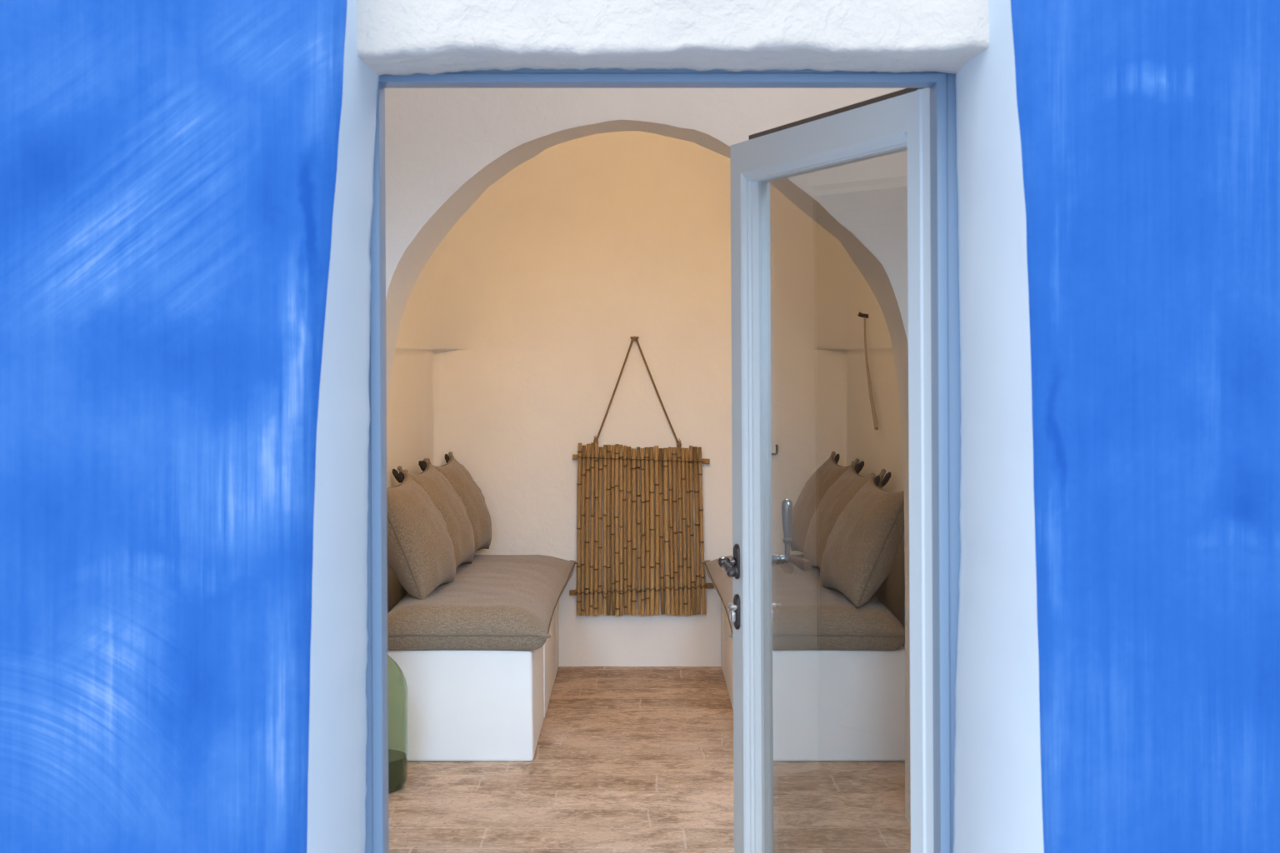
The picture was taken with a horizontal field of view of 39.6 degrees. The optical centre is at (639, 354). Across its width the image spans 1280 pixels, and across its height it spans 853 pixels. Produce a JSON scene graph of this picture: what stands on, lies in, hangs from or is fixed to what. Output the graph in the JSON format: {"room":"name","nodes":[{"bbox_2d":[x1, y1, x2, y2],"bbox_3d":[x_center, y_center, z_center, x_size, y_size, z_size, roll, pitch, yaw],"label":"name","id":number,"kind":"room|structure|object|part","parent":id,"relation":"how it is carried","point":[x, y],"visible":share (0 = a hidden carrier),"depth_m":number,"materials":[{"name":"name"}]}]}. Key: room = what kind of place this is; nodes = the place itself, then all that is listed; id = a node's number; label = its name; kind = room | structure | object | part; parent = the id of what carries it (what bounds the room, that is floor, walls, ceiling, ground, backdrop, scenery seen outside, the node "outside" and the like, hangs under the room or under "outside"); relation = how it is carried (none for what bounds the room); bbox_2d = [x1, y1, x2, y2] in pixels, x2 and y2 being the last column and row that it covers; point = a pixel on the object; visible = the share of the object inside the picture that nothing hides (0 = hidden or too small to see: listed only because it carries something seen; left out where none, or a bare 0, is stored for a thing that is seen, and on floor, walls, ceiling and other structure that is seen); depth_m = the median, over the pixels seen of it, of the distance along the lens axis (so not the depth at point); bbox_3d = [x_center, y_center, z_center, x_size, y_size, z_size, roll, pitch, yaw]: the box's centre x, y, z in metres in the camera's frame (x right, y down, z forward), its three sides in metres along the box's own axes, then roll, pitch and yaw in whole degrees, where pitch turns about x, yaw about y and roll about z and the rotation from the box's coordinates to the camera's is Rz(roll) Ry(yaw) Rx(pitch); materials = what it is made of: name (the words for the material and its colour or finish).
{"room":"traditional dwelling","nodes":[
{"label":"traditional dwelling","id":0,"kind":"room"},
{"bbox_2d":[0,0,1279,852],"bbox_3d":[0.000,-0.100,2.225,6.400,3.200,0.031,0,0,0],"label":"wall","id":1,"kind":"structure","parent":0,"point":[168,167],"depth_m":2.22,"materials":[{"name":"blue paint"}]},
{"bbox_2d":[356,0,989,75],"bbox_3d":[0.030,-0.601,2.424,0.900,0.420,0.204,0,0,0],"label":"door lintel","id":2,"kind":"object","parent":1,"relation":"attached to","point":[394,37],"depth_m":2.33,"materials":[{"name":"white paint"}]},
{"bbox_2d":[306,0,1044,852],"bbox_3d":[0.050,0.340,2.374,1.200,2.320,0.304,0,0,0],"label":"trim","id":3,"kind":"structure","parent":1,"relation":"attached to","point":[997,808],"depth_m":2.33,"materials":[{"name":"white paint"}]},
{"bbox_2d":[386,130,904,666],"bbox_3d":[0.001,0.102,7.141,2.175,2.797,2.785,0,0,0],"label":"wall","id":4,"kind":"structure","parent":0,"point":[513,340],"depth_m":8.51,"materials":[{"name":"paint"}]},
{"bbox_2d":[771,445,778,454],"bbox_3d":[0.622,0.459,8.511,0.076,0.051,0.027,0,0,21],"label":"wall hook","id":5,"kind":"object","parent":4,"relation":"attached to","point":[777,446],"visible":0.59,"depth_m":8.50,"materials":[{"name":"black metal"}]},
{"bbox_2d":[857,311,878,429],"bbox_3d":[0.993,0.067,7.673,0.063,0.508,0.377,0,0,0],"label":"strap","id":6,"kind":"object","parent":4,"relation":"hanging from","point":[860,314],"visible":0.88,"depth_m":7.71,"materials":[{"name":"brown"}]},
{"bbox_3d":[-0.026,-0.080,8.516,0.012,0.012,0.030,0,0,0],"label":"nail","id":7,"kind":"object","parent":4,"relation":"attached to","visible":0},
{"bbox_2d":[569,336,714,616],"bbox_3d":[0.008,0.583,8.493,0.691,1.335,0.047,0,0,0],"label":"bamboo hanging","id":8,"kind":"object","parent":7,"relation":"hanging from","point":[617,457],"visible":1,"depth_m":8.48,"materials":[{"name":"brown wood"}]},
{"bbox_3d":[-0.012,0.193,8.495,0.422,0.554,0.027,0,0,0],"label":"hanging cord","id":9,"kind":"part","parent":8,"relation":"part of","materials":[{"name":"fabric"}]},
{"bbox_2d":[385,88,910,827],"bbox_3d":[0.000,-0.050,5.600,4.060,3.100,0.300,0,0,0],"label":"wall","id":10,"kind":"structure","parent":0,"point":[445,147],"depth_m":5.45,"materials":[{"name":"paint"}]},
{"bbox_2d":[388,666,910,852],"bbox_3d":[0.000,1.500,5.581,6.400,0.001,6.638,0,0,0],"label":"floor","id":11,"kind":"structure","parent":0,"point":[627,759],"depth_m":6.15,"materials":[{"name":"stone"}]},
{"bbox_2d":[388,660,408,792],"bbox_3d":[-0.918,1.198,6.135,0.232,0.599,0.232,0,0,0],"label":"glass demijohn","id":12,"kind":"object","parent":11,"relation":"on","point":[397,772],"visible":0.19,"depth_m":6.08,"materials":[{"name":"green glass"}]},
{"bbox_2d":[387,600,559,761],"bbox_3d":[-0.687,1.294,7.522,0.598,0.413,1.985,0,0,0],"label":"bench","id":13,"kind":"object","parent":11,"relation":"on","point":[462,705],"visible":0.48,"depth_m":6.53,"materials":[{"name":"white paint"}]},
{"bbox_2d":[387,555,579,649],"bbox_3d":[-0.644,1.002,7.480,0.708,0.167,2.029,0,0,0],"label":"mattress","id":14,"kind":"object","parent":13,"relation":"on","point":[492,602],"visible":0.82,"depth_m":6.59,"materials":[{"name":"beige fabric"}]},
{"bbox_2d":[386,469,455,599],"bbox_3d":[-0.877,0.706,6.994,0.284,0.467,0.583,0,0,6],"label":"cushion","id":15,"kind":"object","parent":14,"relation":"on","point":[421,554],"visible":0.83,"depth_m":6.79,"materials":[{"name":"brown fabric"}]},
{"bbox_2d":[392,458,474,568],"bbox_3d":[-0.857,0.696,7.608,0.284,0.467,0.583,0,0,5],"label":"cushion","id":16,"kind":"object","parent":14,"relation":"on","point":[444,497],"visible":0.48,"depth_m":7.50,"materials":[{"name":"brown fabric"}]},
{"bbox_2d":[418,451,491,553],"bbox_3d":[-0.823,0.694,8.163,0.274,0.462,0.572,0,0,6],"label":"cushion","id":17,"kind":"object","parent":14,"relation":"on","point":[459,477],"visible":0.56,"depth_m":8.06,"materials":[{"name":"brown fabric"}]},
{"bbox_3d":[-0.395,1.293,7.730,0.014,0.390,0.940,0,0,0],"label":"panel","id":18,"kind":"part","parent":13,"relation":"part of","materials":[{"name":"white paint"}]},
{"bbox_3d":[-0.395,1.293,8.367,0.014,0.390,0.265,0,0,0],"label":"panel","id":19,"kind":"part","parent":13,"relation":"part of","materials":[{"name":"white paint"}]},
{"bbox_2d":[720,600,904,761],"bbox_3d":[0.686,1.294,7.522,0.597,0.413,1.985,0,0,0],"label":"bench","id":20,"kind":"object","parent":11,"relation":"on","point":[828,705],"visible":0.43,"depth_m":6.53,"materials":[{"name":"white paint"}]},
{"bbox_3d":[0.395,1.293,8.367,0.014,0.390,0.265,0,0,0],"label":"panel","id":21,"kind":"part","parent":20,"relation":"part of","materials":[{"name":"white paint"}]},
{"bbox_3d":[0.395,1.293,7.730,0.014,0.390,0.940,0,0,0],"label":"panel","id":22,"kind":"part","parent":20,"relation":"part of","materials":[{"name":"white paint"}]},
{"bbox_2d":[700,555,904,649],"bbox_3d":[0.644,1.003,7.480,0.708,0.166,2.029,0,0,0],"label":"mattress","id":23,"kind":"object","parent":20,"relation":"on","point":[807,615],"visible":0.53,"depth_m":6.52,"materials":[{"name":"beige fabric"}]},
{"bbox_2d":[790,451,864,554],"bbox_3d":[0.820,0.691,8.067,0.284,0.467,0.583,0,0,-5],"label":"cushion","id":24,"kind":"object","parent":23,"relation":"on","point":[814,490],"visible":0.58,"depth_m":7.94,"materials":[{"name":"brown fabric"}]},
{"bbox_2d":[803,460,890,569],"bbox_3d":[0.846,0.697,7.469,0.290,0.462,0.583,0,0,-6],"label":"cushion","id":25,"kind":"object","parent":23,"relation":"on","point":[844,489],"visible":0.56,"depth_m":7.36,"materials":[{"name":"brown fabric"}]},
{"bbox_2d":[820,473,904,608],"bbox_3d":[0.856,0.707,6.832,0.290,0.462,0.583,0,0,-7],"label":"cushion","id":26,"kind":"object","parent":23,"relation":"on","point":[862,544],"visible":0.88,"depth_m":6.62,"materials":[{"name":"brown fabric"}]},
{"label":"wall","id":27,"kind":"structure","parent":0,"visible":0},
{"bbox_2d":[365,68,960,852],"bbox_3d":[0.030,0.525,2.562,0.907,1.949,0.076,0,0,0],"label":"trim","id":28,"kind":"structure","parent":27,"relation":"attached to","point":[945,332],"depth_m":2.53,"materials":[{"name":"blue paint"}]},
{"bbox_2d":[717,88,933,852],"bbox_3d":[0.341,0.534,2.986,0.156,1.891,0.800,0,0,-19],"label":"door","id":29,"kind":"structure","parent":27,"relation":"in","point":[896,122],"depth_m":3.29,"materials":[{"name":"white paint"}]},
{"bbox_3d":[0.169,0.395,3.297,0.035,0.034,0.060,0,0,-19],"label":"handle","id":30,"kind":"part","parent":29,"relation":"part of","materials":[{"name":"silver metal"}]},
{"bbox_3d":[0.181,0.482,3.322,0.005,0.066,0.024,0,0,-19],"label":"lock plate","id":31,"kind":"part","parent":29,"relation":"part of","materials":[{"name":"brown metal"}]},
{"bbox_3d":[0.180,0.388,3.322,0.005,0.066,0.024,0,0,-19],"label":"handle plate","id":32,"kind":"part","parent":29,"relation":"part of","materials":[{"name":"brown metal"}]},
{"bbox_3d":[0.278,0.331,3.352,0.022,0.115,0.021,0,0,-19],"label":"upright lever","id":33,"kind":"part","parent":29,"relation":"part of","materials":[{"name":"silver metal"}]},
{"bbox_3d":[0.321,-0.356,2.999,0.056,0.074,0.657,0,0,-19],"label":"rail","id":34,"kind":"part","parent":29,"relation":"part of","materials":[{"name":"blue paint"}]}
]}

